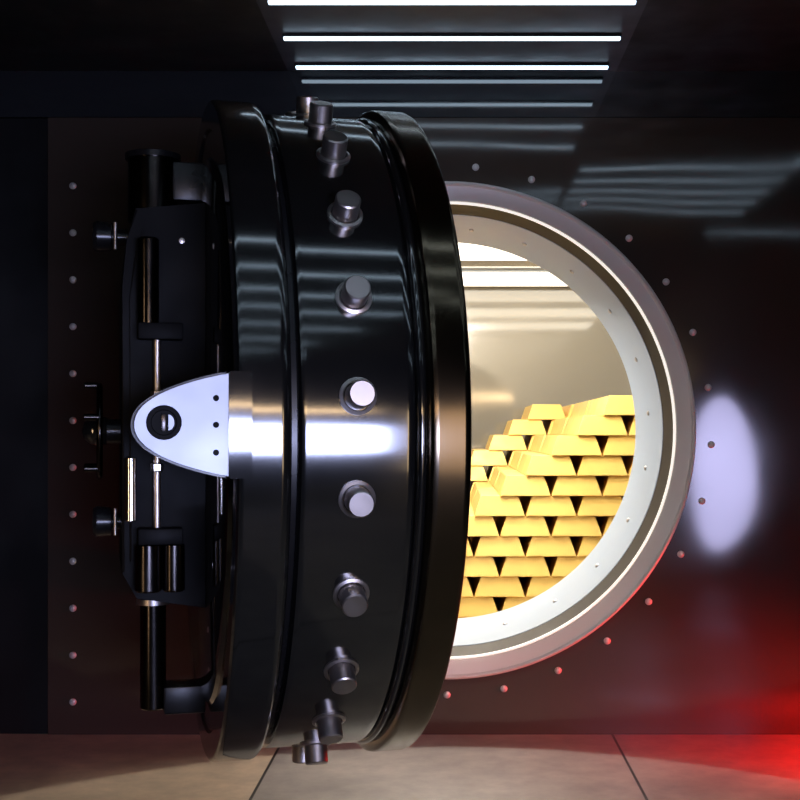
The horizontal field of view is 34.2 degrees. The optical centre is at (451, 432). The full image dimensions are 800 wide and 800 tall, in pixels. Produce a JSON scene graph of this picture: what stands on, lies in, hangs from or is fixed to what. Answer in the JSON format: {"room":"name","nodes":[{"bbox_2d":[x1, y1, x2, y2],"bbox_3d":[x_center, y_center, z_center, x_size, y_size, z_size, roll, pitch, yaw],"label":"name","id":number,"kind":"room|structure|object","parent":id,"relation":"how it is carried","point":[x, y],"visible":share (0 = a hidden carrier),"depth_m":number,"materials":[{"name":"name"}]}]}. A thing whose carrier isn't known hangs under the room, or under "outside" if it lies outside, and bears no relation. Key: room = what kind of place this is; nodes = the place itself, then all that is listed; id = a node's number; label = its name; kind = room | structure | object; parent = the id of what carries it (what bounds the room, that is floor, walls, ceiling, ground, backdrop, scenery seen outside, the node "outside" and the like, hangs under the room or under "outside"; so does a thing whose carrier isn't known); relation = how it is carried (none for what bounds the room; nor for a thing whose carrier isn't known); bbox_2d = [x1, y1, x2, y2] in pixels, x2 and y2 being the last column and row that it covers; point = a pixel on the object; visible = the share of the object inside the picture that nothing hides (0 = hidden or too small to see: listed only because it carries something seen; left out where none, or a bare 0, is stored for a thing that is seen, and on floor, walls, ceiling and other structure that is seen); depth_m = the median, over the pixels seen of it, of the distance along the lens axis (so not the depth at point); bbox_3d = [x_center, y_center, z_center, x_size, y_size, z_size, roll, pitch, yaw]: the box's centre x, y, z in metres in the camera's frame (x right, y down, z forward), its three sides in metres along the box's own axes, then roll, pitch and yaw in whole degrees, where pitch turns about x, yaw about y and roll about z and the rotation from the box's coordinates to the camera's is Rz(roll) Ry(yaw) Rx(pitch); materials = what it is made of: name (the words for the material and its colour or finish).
{"room":"bank vault anteroom","nodes":[
{"label":"bank vault anteroom","id":0,"kind":"room"},
{"bbox_2d":[0,734,799,799],"bbox_3d":[0.000,1.640,0.750,9.200,0.120,13.500,0,0,0],"label":"floor","id":1,"kind":"structure","parent":0,"point":[32,766],"depth_m":6.08,"materials":[{"name":"tile"}]},
{"bbox_2d":[0,0,799,70],"bbox_3d":[0.000,-1.972,0.750,9.200,0.150,13.500,0,0,0],"label":"ceiling","id":2,"kind":"structure","parent":0,"point":[36,35],"depth_m":6.22,"materials":[{"name":"black paint"}]},
{"bbox_2d":[256,0,647,70],"bbox_3d":[0.000,-1.922,5.905,1.720,0.050,1.810,0,0,0],"label":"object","id":3,"kind":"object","parent":2,"relation":"attached to","point":[280,19],"depth_m":6.12,"materials":[{"name":"grey"}]},
{"bbox_2d":[282,33,621,40],"bbox_3d":[0.000,-1.884,6.190,1.610,0.026,0.044,0,0,0],"label":"strip light","id":4,"kind":"object","parent":3,"relation":"attached to","point":[286,36],"visible":1,"depth_m":6.17,"materials":[{"name":"white plastic"}]},
{"bbox_2d":[283,37,620,40],"bbox_3d":[0.000,-1.878,6.190,1.604,0.014,0.030,0,0,0],"label":"diffuser","id":5,"kind":"object","parent":4,"relation":"attached to","point":[285,38],"depth_m":6.18,"materials":[{"name":"white plastic"}]},
{"bbox_2d":[295,63,608,68],"bbox_3d":[0.000,-1.884,6.680,1.610,0.026,0.044,0,0,0],"label":"strip light","id":6,"kind":"object","parent":3,"relation":"attached to","point":[297,65],"visible":1,"depth_m":6.66,"materials":[{"name":"white plastic"}]},
{"bbox_2d":[296,66,607,68],"bbox_3d":[0.000,-1.878,6.680,1.604,0.014,0.030,0,0,0],"label":"diffuser","id":7,"kind":"object","parent":6,"relation":"attached to","point":[297,67],"depth_m":6.67,"materials":[{"name":"white plastic"}]},
{"bbox_2d":[267,0,636,4],"bbox_3d":[0.000,-1.884,5.670,1.610,0.026,0.044,0,0,0],"label":"strip light","id":8,"kind":"object","parent":3,"relation":"attached to","point":[270,2],"visible":1,"depth_m":5.66,"materials":[{"name":"white plastic"}]},
{"bbox_2d":[48,118,799,734],"bbox_3d":[1.242,-0.036,7.149,6.717,3.232,0.703,0,0,0],"label":"wall","id":9,"kind":"structure","parent":0,"point":[706,210],"depth_m":6.81,"materials":[{"name":"grey metal"}]},
{"bbox_2d":[0,119,47,733],"bbox_3d":[-3.361,-0.036,7.165,2.477,3.232,0.670,0,0,0],"label":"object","id":10,"kind":"structure","parent":9,"relation":"attached to","point":[23,142],"depth_m":6.83,"materials":[{"name":"black"}]},
{"bbox_2d":[82,96,471,764],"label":"door","id":11,"kind":"structure","parent":9,"relation":"in","point":[292,430],"depth_m":3.97,"materials":[{"name":"black metal"}]},
{"bbox_2d":[0,71,799,118],"bbox_3d":[0.000,-1.776,7.157,9.200,0.241,0.687,0,0,0],"label":"trim","id":12,"kind":"structure","parent":9,"relation":"attached to","point":[23,94],"depth_m":6.81,"materials":[{"name":"grey metal"}]},
{"bbox_2d":[445,181,695,678],"bbox_3d":[-0.026,-0.014,7.135,2.600,2.600,0.730,0,0,0],"label":"door frame","id":13,"kind":"structure","parent":9,"relation":"in","point":[537,231],"depth_m":6.87,"materials":[{"name":"silver metal"}]},
{"bbox_2d":[461,260,544,269],"bbox_3d":[0.000,-1.600,10.601,5.200,0.100,6.198,0,0,0],"label":"ceiling","id":14,"kind":"structure","parent":0,"point":[465,264],"depth_m":12.03,"materials":[{"name":"grey"}]},
{"bbox_2d":[458,243,525,259],"bbox_3d":[0.000,-1.534,10.900,4.000,0.031,1.140,0,0,0],"label":"recessed light","id":15,"kind":"object","parent":14,"relation":"in","point":[467,251],"visible":0.02,"depth_m":10.99,"materials":[{"name":"white"}]},
{"bbox_2d":[462,270,566,285],"bbox_3d":[0.000,-1.534,12.900,4.000,0.031,1.140,0,0,0],"label":"recessed light","id":16,"kind":"object","parent":14,"relation":"in","point":[470,277],"visible":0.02,"depth_m":12.77,"materials":[{"name":"white plastic"}]},
{"bbox_2d":[464,286,631,473],"bbox_3d":[0.000,0.015,13.750,5.200,3.330,0.100,0,0,0],"label":"wall","id":17,"kind":"structure","parent":0,"point":[529,345],"depth_m":13.70,"materials":[{"name":"grey"}]},
{"bbox_3d":[0.000,1.618,10.601,5.200,0.125,6.198,0,0,0],"label":"floor","id":18,"kind":"structure","parent":0,"visible":0},
{"bbox_3d":[0.509,1.486,9.640,0.348,0.139,1.278,0,0,0],"label":"bar","id":19,"kind":"object","parent":18,"relation":"on","visible":0},
{"bbox_3d":[0.330,1.346,9.640,0.348,0.139,1.278,0,0,0],"label":"bar","id":20,"kind":"object","parent":19,"relation":"on","visible":0},
{"bbox_2d":[458,577,497,616],"bbox_3d":[0.152,1.206,9.640,0.348,0.139,1.278,0,0,0],"label":"bar","id":21,"kind":"object","parent":20,"relation":"on","point":[473,606],"visible":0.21,"depth_m":9.02,"materials":[{"name":"gold metal"}]},
{"bbox_2d":[461,577,472,596],"bbox_3d":[-0.026,1.067,9.640,0.348,0.139,1.278,0,0,0],"label":"bar","id":22,"kind":"object","parent":21,"relation":"on","point":[467,591],"visible":0.22,"depth_m":9.01,"materials":[{"name":"gold metal"}]},
{"bbox_3d":[0.865,1.486,9.640,0.348,0.139,1.278,0,0,0],"label":"bar","id":23,"kind":"object","parent":18,"relation":"on","visible":0},
{"bbox_3d":[0.687,1.346,9.640,0.348,0.139,1.278,0,0,0],"label":"bar","id":24,"kind":"object","parent":23,"relation":"on","visible":0},
{"bbox_2d":[495,586,533,610],"bbox_3d":[0.508,1.206,9.640,0.348,0.139,1.278,0,0,0],"label":"bar","id":25,"kind":"object","parent":24,"relation":"on","point":[503,603],"visible":0.14,"depth_m":9.03,"materials":[{"name":"gold metal"}]},
{"bbox_2d":[472,560,523,596],"bbox_3d":[0.330,1.067,9.640,0.348,0.139,1.278,0,0,0],"label":"bar","id":26,"kind":"object","parent":25,"relation":"on","point":[499,586],"visible":0.5,"depth_m":9.02,"materials":[{"name":"gold metal"}]},
{"bbox_2d":[464,542,498,576],"bbox_3d":[0.152,0.927,9.640,0.348,0.139,1.278,0,0,0],"label":"bar","id":27,"kind":"object","parent":26,"relation":"on","point":[474,566],"visible":0.42,"depth_m":9.01,"materials":[{"name":"gold metal"}]},
{"bbox_2d":[466,536,472,556],"bbox_3d":[-0.026,0.787,9.640,0.348,0.139,1.278,0,0,0],"label":"bar","id":28,"kind":"object","parent":27,"relation":"on","point":[469,553],"visible":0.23,"depth_m":9.01,"materials":[{"name":"gold metal"}]},
{"bbox_3d":[1.222,1.486,9.640,0.348,0.139,1.278,0,0,0],"label":"bar","id":29,"kind":"object","parent":18,"relation":"on","visible":0},
{"bbox_3d":[1.043,1.346,9.640,0.348,0.139,1.278,0,0,0],"label":"bar","id":30,"kind":"object","parent":29,"relation":"on","visible":0},
{"bbox_3d":[0.865,1.206,9.640,0.348,0.139,1.278,0,0,0],"label":"bar","id":31,"kind":"object","parent":30,"relation":"on","visible":0},
{"bbox_2d":[518,574,564,596],"bbox_3d":[0.687,1.067,9.640,0.348,0.139,1.278,0,0,0],"label":"bar","id":32,"kind":"object","parent":31,"relation":"on","point":[532,586],"visible":0.26,"depth_m":9.02,"materials":[{"name":"gold metal"}]},
{"bbox_2d":[494,553,549,576],"bbox_3d":[0.508,0.927,9.640,0.348,0.139,1.278,0,0,0],"label":"bar","id":33,"kind":"object","parent":32,"relation":"on","point":[524,566],"visible":0.71,"depth_m":9.02,"materials":[{"name":"gold metal"}]},
{"bbox_2d":[472,530,524,556],"bbox_3d":[0.330,0.787,9.640,0.348,0.139,1.278,0,0,0],"label":"bar","id":34,"kind":"object","parent":33,"relation":"on","point":[483,546],"visible":0.71,"depth_m":9.02,"materials":[{"name":"gold metal"}]},
{"bbox_2d":[468,506,498,535],"bbox_3d":[0.152,0.647,9.640,0.348,0.139,1.278,0,0,0],"label":"bar","id":35,"kind":"object","parent":34,"relation":"on","point":[478,525],"visible":0.43,"depth_m":9.02,"materials":[{"name":"gold metal"}]},
{"bbox_3d":[1.578,1.486,9.640,0.348,0.139,1.278,0,0,0],"label":"bar","id":36,"kind":"object","parent":18,"relation":"on","visible":0},
{"bbox_3d":[1.756,1.346,9.640,0.348,0.139,1.278,0,0,0],"label":"bar","id":37,"kind":"object","parent":36,"relation":"on","visible":0},
{"bbox_3d":[1.578,1.206,9.640,0.348,0.139,1.278,0,0,0],"label":"bar","id":38,"kind":"object","parent":37,"relation":"on","visible":0},
{"bbox_3d":[1.400,1.067,9.640,0.348,0.139,1.278,0,0,0],"label":"bar","id":39,"kind":"object","parent":38,"relation":"on","visible":0},
{"bbox_3d":[1.222,0.927,9.640,0.348,0.139,1.278,0,0,0],"label":"bar","id":40,"kind":"object","parent":39,"relation":"on","visible":0},
{"bbox_2d":[569,536,602,556],"bbox_3d":[1.043,0.787,9.640,0.348,0.139,1.278,0,0,0],"label":"bar","id":41,"kind":"object","parent":40,"relation":"on","point":[583,546],"visible":0.26,"depth_m":9.02,"materials":[{"name":"gold metal"}]},
{"bbox_2d":[544,515,601,535],"bbox_3d":[0.865,0.647,9.640,0.348,0.139,1.278,0,0,0],"label":"bar","id":42,"kind":"object","parent":41,"relation":"on","point":[576,525],"visible":0.6,"depth_m":9.02,"materials":[{"name":"gold metal"}]},
{"bbox_2d":[519,495,575,515],"bbox_3d":[0.687,0.507,9.640,0.348,0.139,1.278,0,0,0],"label":"bar","id":43,"kind":"object","parent":42,"relation":"on","point":[550,505],"visible":0.64,"depth_m":9.02,"materials":[{"name":"gold metal"}]},
{"bbox_2d":[494,471,549,495],"bbox_3d":[0.508,0.367,9.640,0.348,0.139,1.278,0,0,0],"label":"bar","id":44,"kind":"object","parent":43,"relation":"on","point":[508,483],"visible":0.89,"depth_m":9.02,"materials":[{"name":"gold metal"}]},
{"bbox_3d":[1.400,1.346,9.640,0.348,0.139,1.278,0,0,0],"label":"bar","id":45,"kind":"object","parent":36,"relation":"on","visible":0},
{"bbox_3d":[1.222,1.206,9.640,0.348,0.139,1.278,0,0,0],"label":"bar","id":46,"kind":"object","parent":45,"relation":"on","visible":0},
{"bbox_3d":[1.043,1.067,9.640,0.348,0.139,1.278,0,0,0],"label":"bar","id":47,"kind":"object","parent":46,"relation":"on","visible":0},
{"bbox_2d":[544,555,585,576],"bbox_3d":[0.865,0.927,9.640,0.348,0.139,1.278,0,0,0],"label":"bar","id":48,"kind":"object","parent":47,"relation":"on","point":[557,566],"visible":0.36,"depth_m":9.02,"materials":[{"name":"gold metal"}]},
{"bbox_2d":[518,535,575,556],"bbox_3d":[0.687,0.787,9.640,0.348,0.139,1.278,0,0,0],"label":"bar","id":49,"kind":"object","parent":48,"relation":"on","point":[532,546],"visible":0.6,"depth_m":9.02,"materials":[{"name":"gold metal"}]},
{"bbox_2d":[495,514,549,535],"bbox_3d":[0.508,0.647,9.640,0.348,0.139,1.278,0,0,0],"label":"bar","id":50,"kind":"object","parent":49,"relation":"on","point":[525,525],"visible":0.63,"depth_m":9.02,"materials":[{"name":"gold metal"}]},
{"bbox_2d":[472,489,524,515],"bbox_3d":[0.330,0.507,9.640,0.348,0.139,1.278,0,0,0],"label":"bar","id":51,"kind":"object","parent":50,"relation":"on","point":[486,502],"visible":0.89,"depth_m":9.02,"materials":[{"name":"gold metal"}]},
{"bbox_3d":[1.222,1.486,10.950,0.348,0.139,1.278,0,0,0],"label":"bar","id":52,"kind":"object","parent":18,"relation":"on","visible":0},
{"bbox_3d":[1.043,1.346,10.950,0.348,0.139,1.278,0,0,0],"label":"bar","id":53,"kind":"object","parent":52,"relation":"on","visible":0},
{"bbox_3d":[1.222,1.206,10.950,0.348,0.139,1.278,0,0,0],"label":"bar","id":54,"kind":"object","parent":53,"relation":"on","visible":0},
{"bbox_3d":[1.043,1.067,10.950,0.348,0.139,1.278,0,0,0],"label":"bar","id":55,"kind":"object","parent":54,"relation":"on","visible":0},
{"bbox_3d":[0.865,0.927,10.950,0.348,0.139,1.278,0,0,0],"label":"bar","id":56,"kind":"object","parent":55,"relation":"on","visible":0},
{"bbox_3d":[0.687,0.787,10.950,0.348,0.139,1.278,0,0,0],"label":"bar","id":57,"kind":"object","parent":56,"relation":"on","visible":0},
{"bbox_3d":[0.509,0.647,10.950,0.348,0.139,1.278,0,0,0],"label":"bar","id":58,"kind":"object","parent":57,"relation":"on","visible":0},
{"bbox_2d":[470,482,494,503],"bbox_3d":[0.330,0.507,10.950,0.348,0.139,1.278,0,0,0],"label":"bar","id":59,"kind":"object","parent":58,"relation":"on","point":[477,485],"visible":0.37,"depth_m":10.84,"materials":[{"name":"gold metal"}]},
{"bbox_3d":[1.222,0.927,10.950,0.348,0.139,1.278,0,0,0],"label":"bar","id":60,"kind":"object","parent":55,"relation":"on","visible":0},
{"bbox_3d":[1.043,0.787,10.950,0.348,0.139,1.278,0,0,0],"label":"bar","id":61,"kind":"object","parent":60,"relation":"on","visible":0},
{"bbox_3d":[0.865,0.647,10.950,0.348,0.139,1.278,0,0,0],"label":"bar","id":62,"kind":"object","parent":61,"relation":"on","visible":0},
{"bbox_3d":[0.687,0.507,10.950,0.348,0.139,1.278,0,0,0],"label":"bar","id":63,"kind":"object","parent":62,"relation":"on","visible":0},
{"bbox_2d":[490,467,516,486],"bbox_3d":[0.508,0.367,10.950,0.348,0.139,1.278,0,0,0],"label":"bar","id":64,"kind":"object","parent":63,"relation":"on","point":[496,471],"visible":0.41,"depth_m":10.85,"materials":[{"name":"gold metal"}]},
{"bbox_3d":[1.222,0.647,10.950,0.348,0.139,1.278,0,0,0],"label":"bar","id":65,"kind":"object","parent":61,"relation":"on","visible":0},
{"bbox_3d":[1.043,0.507,10.950,0.348,0.139,1.278,0,0,0],"label":"bar","id":66,"kind":"object","parent":65,"relation":"on","visible":0},
{"bbox_3d":[0.865,0.367,10.950,0.348,0.139,1.278,0,0,0],"label":"bar","id":67,"kind":"object","parent":66,"relation":"on","visible":0},
{"bbox_2d":[510,451,537,469],"bbox_3d":[0.687,0.228,10.950,0.348,0.139,1.278,0,0,0],"label":"bar","id":68,"kind":"object","parent":67,"relation":"on","point":[517,455],"visible":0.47,"depth_m":10.87,"materials":[{"name":"gold metal"}]},
{"bbox_3d":[1.222,0.367,10.950,0.348,0.139,1.278,0,0,0],"label":"bar","id":69,"kind":"object","parent":66,"relation":"on","visible":0},
{"bbox_3d":[1.043,0.227,10.950,0.348,0.139,1.278,0,0,0],"label":"bar","id":70,"kind":"object","parent":69,"relation":"on","visible":0},
{"bbox_2d":[530,435,545,452],"bbox_3d":[0.865,0.088,10.950,0.348,0.139,1.278,0,0,0],"label":"bar","id":71,"kind":"object","parent":70,"relation":"on","point":[538,440],"visible":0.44,"depth_m":10.84,"materials":[{"name":"gold metal"}]},
{"bbox_3d":[1.222,0.088,10.950,0.348,0.139,1.278,0,0,0],"label":"bar","id":72,"kind":"object","parent":70,"relation":"on","visible":0},
{"bbox_2d":[550,418,567,434],"bbox_3d":[1.043,-0.052,10.950,0.348,0.139,1.278,0,0,0],"label":"bar","id":73,"kind":"object","parent":72,"relation":"on","point":[558,426],"visible":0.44,"depth_m":10.85,"materials":[{"name":"gold metal"}]},
{"bbox_2d":[570,400,589,416],"bbox_3d":[1.222,-0.192,10.950,0.348,0.139,1.278,0,0,0],"label":"bar","id":74,"kind":"object","parent":73,"relation":"on","point":[579,409],"visible":0.24,"depth_m":10.86,"materials":[{"name":"gold metal"}]},
{"bbox_3d":[1.578,1.486,12.480,0.348,0.139,1.278,0,0,0],"label":"bar","id":75,"kind":"object","parent":18,"relation":"on","visible":0},
{"bbox_3d":[1.400,1.346,12.480,0.348,0.139,1.278,0,0,0],"label":"bar","id":76,"kind":"object","parent":75,"relation":"on","visible":0},
{"bbox_3d":[1.222,1.206,12.480,0.348,0.139,1.278,0,0,0],"label":"bar","id":77,"kind":"object","parent":76,"relation":"on","visible":0},
{"bbox_3d":[1.043,1.067,12.480,0.348,0.139,1.278,0,0,0],"label":"bar","id":78,"kind":"object","parent":77,"relation":"on","visible":0},
{"bbox_3d":[0.865,0.927,12.480,0.348,0.139,1.278,0,0,0],"label":"bar","id":79,"kind":"object","parent":78,"relation":"on","visible":0},
{"bbox_3d":[0.687,0.787,12.480,0.348,0.139,1.278,0,0,0],"label":"bar","id":80,"kind":"object","parent":79,"relation":"on","visible":0},
{"bbox_3d":[0.509,0.647,12.480,0.348,0.139,1.278,0,0,0],"label":"bar","id":81,"kind":"object","parent":80,"relation":"on","visible":0},
{"bbox_2d":[470,479,489,493],"bbox_3d":[0.330,0.507,12.480,0.348,0.139,1.278,0,0,0],"label":"bar","id":82,"kind":"object","parent":81,"relation":"on","point":[472,482],"visible":0.13,"depth_m":11.87,"materials":[{"name":"gold metal"}]},
{"bbox_2d":[471,466,486,480],"bbox_3d":[0.152,0.367,12.480,0.348,0.139,1.278,0,0,0],"label":"bar","id":83,"kind":"object","parent":82,"relation":"on","point":[477,472],"visible":0.34,"depth_m":11.85,"materials":[{"name":"gold metal"}]},
{"bbox_3d":[1.578,1.206,12.480,0.348,0.139,1.278,0,0,0],"label":"bar","id":84,"kind":"object","parent":76,"relation":"on","visible":0},
{"bbox_3d":[1.400,1.067,12.480,0.348,0.139,1.278,0,0,0],"label":"bar","id":85,"kind":"object","parent":84,"relation":"on","visible":0},
{"bbox_3d":[1.222,0.927,12.480,0.348,0.139,1.278,0,0,0],"label":"bar","id":86,"kind":"object","parent":85,"relation":"on","visible":0},
{"bbox_3d":[1.043,0.787,12.480,0.348,0.139,1.278,0,0,0],"label":"bar","id":87,"kind":"object","parent":86,"relation":"on","visible":0},
{"bbox_3d":[0.865,0.647,12.480,0.348,0.139,1.278,0,0,0],"label":"bar","id":88,"kind":"object","parent":87,"relation":"on","visible":0},
{"bbox_3d":[0.687,0.507,12.480,0.348,0.139,1.278,0,0,0],"label":"bar","id":89,"kind":"object","parent":88,"relation":"on","visible":0},
{"bbox_2d":[486,465,509,480],"bbox_3d":[0.508,0.367,12.480,0.348,0.139,1.278,0,0,0],"label":"bar","id":90,"kind":"object","parent":89,"relation":"on","point":[490,469],"visible":0.26,"depth_m":12.04,"materials":[{"name":"gold metal"}]},
{"bbox_2d":[471,449,506,465],"bbox_3d":[0.330,0.228,12.480,0.348,0.139,1.278,0,0,0],"label":"bar","id":91,"kind":"object","parent":90,"relation":"on","point":[479,457],"visible":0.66,"depth_m":11.85,"materials":[{"name":"gold metal"}]},
{"bbox_3d":[1.578,0.927,12.480,0.348,0.139,1.278,0,0,0],"label":"bar","id":92,"kind":"object","parent":85,"relation":"on","visible":0},
{"bbox_3d":[1.400,0.787,12.480,0.348,0.139,1.278,0,0,0],"label":"bar","id":93,"kind":"object","parent":92,"relation":"on","visible":0},
{"bbox_3d":[1.222,0.647,12.480,0.348,0.139,1.278,0,0,0],"label":"bar","id":94,"kind":"object","parent":93,"relation":"on","visible":0},
{"bbox_3d":[1.043,0.507,12.480,0.348,0.139,1.278,0,0,0],"label":"bar","id":95,"kind":"object","parent":94,"relation":"on","visible":0},
{"bbox_3d":[0.865,0.367,12.480,0.348,0.139,1.278,0,0,0],"label":"bar","id":96,"kind":"object","parent":95,"relation":"on","visible":0},
{"bbox_2d":[505,450,529,465],"bbox_3d":[0.687,0.228,12.480,0.348,0.139,1.278,0,0,0],"label":"bar","id":97,"kind":"object","parent":96,"relation":"on","point":[509,453],"visible":0.24,"depth_m":12.08,"materials":[{"name":"gold metal"}]},
{"bbox_2d":[485,435,526,449],"bbox_3d":[0.508,0.088,12.480,0.348,0.139,1.278,0,0,0],"label":"bar","id":98,"kind":"object","parent":97,"relation":"on","point":[495,442],"visible":0.99,"depth_m":11.86,"materials":[{"name":"gold metal"}]},
{"bbox_3d":[1.578,0.647,12.480,0.348,0.139,1.278,0,0,0],"label":"bar","id":99,"kind":"object","parent":93,"relation":"on","visible":0},
{"bbox_3d":[1.400,0.507,12.480,0.348,0.139,1.278,0,0,0],"label":"bar","id":100,"kind":"object","parent":99,"relation":"on","visible":0},
{"bbox_3d":[1.222,0.367,12.480,0.348,0.139,1.278,0,0,0],"label":"bar","id":101,"kind":"object","parent":100,"relation":"on","visible":0},
{"bbox_3d":[1.043,0.227,12.480,0.348,0.139,1.278,0,0,0],"label":"bar","id":102,"kind":"object","parent":101,"relation":"on","visible":0},
{"bbox_2d":[523,435,534,449],"bbox_3d":[0.865,0.088,12.480,0.348,0.139,1.278,0,0,0],"label":"bar","id":103,"kind":"object","parent":102,"relation":"on","point":[528,439],"visible":0.31,"depth_m":12.11,"materials":[{"name":"gold metal"}]},
{"bbox_2d":[503,420,545,434],"bbox_3d":[0.687,-0.052,12.480,0.348,0.139,1.278,0,0,0],"label":"bar","id":104,"kind":"object","parent":103,"relation":"on","point":[513,427],"visible":1,"depth_m":11.86,"materials":[{"name":"gold metal"}]},
{"bbox_3d":[1.578,0.367,12.480,0.348,0.139,1.278,0,0,0],"label":"bar","id":105,"kind":"object","parent":100,"relation":"on","visible":0},
{"bbox_3d":[1.400,0.227,12.480,0.348,0.139,1.278,0,0,0],"label":"bar","id":106,"kind":"object","parent":105,"relation":"on","visible":0},
{"bbox_3d":[1.222,0.088,12.480,0.348,0.139,1.278,0,0,0],"label":"bar","id":107,"kind":"object","parent":106,"relation":"on","visible":0},
{"bbox_2d":[542,420,553,434],"bbox_3d":[1.043,-0.052,12.480,0.348,0.139,1.278,0,0,0],"label":"bar","id":108,"kind":"object","parent":107,"relation":"on","point":[548,424],"visible":0.31,"depth_m":12.04,"materials":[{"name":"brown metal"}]},
{"bbox_2d":[521,404,564,420],"bbox_3d":[0.865,-0.192,12.480,0.348,0.139,1.278,0,0,0],"label":"bar","id":109,"kind":"object","parent":108,"relation":"on","point":[544,412],"visible":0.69,"depth_m":11.86,"materials":[{"name":"gold metal"}]},
{"bbox_3d":[1.578,0.088,12.480,0.348,0.139,1.278,0,0,0],"label":"bar","id":110,"kind":"object","parent":106,"relation":"on","visible":0},
{"bbox_3d":[1.400,-0.052,12.480,0.348,0.139,1.278,0,0,0],"label":"bar","id":111,"kind":"object","parent":110,"relation":"on","visible":0},
{"bbox_2d":[562,404,574,417],"bbox_3d":[1.222,-0.192,12.480,0.348,0.139,1.278,0,0,0],"label":"bar","id":112,"kind":"object","parent":111,"relation":"on","point":[567,410],"visible":0.14,"depth_m":11.99,"materials":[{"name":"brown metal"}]},
{"bbox_3d":[1.756,0.787,9.640,0.348,0.139,1.278,0,0,0],"label":"bar","id":113,"kind":"object","parent":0,"visible":0},
{"bbox_3d":[1.578,0.647,9.640,0.348,0.139,1.278,0,0,0],"label":"bar","id":114,"kind":"object","parent":113,"relation":"on","visible":0},
{"bbox_3d":[1.756,0.507,9.640,0.348,0.139,1.278,0,0,0],"label":"bar","id":115,"kind":"object","parent":114,"relation":"on","visible":0},
{"bbox_3d":[1.578,0.367,9.640,0.348,0.139,1.278,0,0,0],"label":"bar","id":116,"kind":"object","parent":115,"relation":"on","visible":0},
{"bbox_2d":[621,456,633,475],"bbox_3d":[1.400,0.228,9.640,0.348,0.139,1.278,0,0,0],"label":"bar","id":117,"kind":"object","parent":116,"relation":"on","point":[627,460],"visible":0.12,"depth_m":9.22,"materials":[{"name":"gold metal"}]},
{"bbox_2d":[591,435,634,455],"bbox_3d":[1.222,0.088,9.640,0.348,0.139,1.278,0,0,0],"label":"bar","id":118,"kind":"object","parent":117,"relation":"on","point":[609,445],"visible":0.63,"depth_m":9.02,"materials":[{"name":"gold metal"}]},
{"bbox_2d":[562,416,627,434],"bbox_3d":[1.043,-0.052,9.640,0.348,0.139,1.278,0,0,0],"label":"bar","id":119,"kind":"object","parent":118,"relation":"on","point":[579,425],"visible":0.98,"depth_m":9.02,"materials":[{"name":"gold metal"}]},
{"bbox_3d":[1.756,0.227,9.640,0.348,0.139,1.278,0,0,0],"label":"bar","id":120,"kind":"object","parent":116,"relation":"on","visible":0},
{"bbox_3d":[1.578,0.088,9.640,0.348,0.139,1.278,0,0,0],"label":"bar","id":121,"kind":"object","parent":120,"relation":"on","visible":0},
{"bbox_2d":[621,416,635,434],"bbox_3d":[1.400,-0.052,9.640,0.348,0.139,1.278,0,0,0],"label":"bar","id":122,"kind":"object","parent":121,"relation":"on","point":[629,421],"visible":0.18,"depth_m":9.12,"materials":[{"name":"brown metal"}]},
{"bbox_2d":[585,395,634,416],"bbox_3d":[1.222,-0.192,9.640,0.348,0.139,1.278,0,0,0],"label":"bar","id":123,"kind":"object","parent":122,"relation":"on","point":[611,405],"visible":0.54,"depth_m":9.02,"materials":[{"name":"gold metal"}]},
{"bbox_3d":[1.400,0.507,9.640,0.348,0.139,1.278,0,0,0],"label":"bar","id":124,"kind":"object","parent":114,"relation":"on","visible":0},
{"bbox_2d":[595,475,629,495],"bbox_3d":[1.222,0.367,9.640,0.348,0.139,1.278,0,0,0],"label":"bar","id":125,"kind":"object","parent":124,"relation":"on","point":[608,485],"visible":0.27,"depth_m":9.02,"materials":[{"name":"gold metal"}]},
{"bbox_2d":[570,455,626,475],"bbox_3d":[1.043,0.228,9.640,0.348,0.139,1.278,0,0,0],"label":"bar","id":126,"kind":"object","parent":125,"relation":"on","point":[601,465],"visible":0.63,"depth_m":9.02,"materials":[{"name":"gold metal"}]},
{"bbox_2d":[540,435,601,455],"bbox_3d":[0.865,0.088,9.640,0.348,0.139,1.278,0,0,0],"label":"bar","id":127,"kind":"object","parent":126,"relation":"on","point":[554,445],"visible":1,"depth_m":9.02,"materials":[{"name":"gold metal"}]},
{"bbox_3d":[1.756,1.067,9.640,0.348,0.139,1.278,0,0,0],"label":"bar","id":128,"kind":"object","parent":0,"visible":0},
{"bbox_3d":[1.578,0.927,9.640,0.348,0.139,1.278,0,0,0],"label":"bar","id":129,"kind":"object","parent":128,"relation":"on","visible":0},
{"bbox_3d":[1.400,0.787,9.640,0.348,0.139,1.278,0,0,0],"label":"bar","id":130,"kind":"object","parent":129,"relation":"on","visible":0},
{"bbox_2d":[595,516,614,535],"bbox_3d":[1.222,0.647,9.640,0.348,0.139,1.278,0,0,0],"label":"bar","id":131,"kind":"object","parent":130,"relation":"on","point":[604,522],"visible":0.2,"depth_m":9.13,"materials":[{"name":"gold metal"}]},
{"bbox_2d":[569,495,621,515],"bbox_3d":[1.043,0.507,9.640,0.348,0.139,1.278,0,0,0],"label":"bar","id":132,"kind":"object","parent":131,"relation":"on","point":[601,505],"visible":0.52,"depth_m":9.02,"materials":[{"name":"gold metal"}]},
{"bbox_2d":[544,475,601,495],"bbox_3d":[0.865,0.367,9.640,0.348,0.139,1.278,0,0,0],"label":"bar","id":133,"kind":"object","parent":132,"relation":"on","point":[576,485],"visible":0.63,"depth_m":9.02,"materials":[{"name":"gold metal"}]},
{"bbox_2d":[517,453,575,475],"bbox_3d":[0.687,0.228,9.640,0.348,0.139,1.278,0,0,0],"label":"bar","id":134,"kind":"object","parent":133,"relation":"on","point":[530,464],"visible":0.89,"depth_m":9.02,"materials":[{"name":"gold metal"}]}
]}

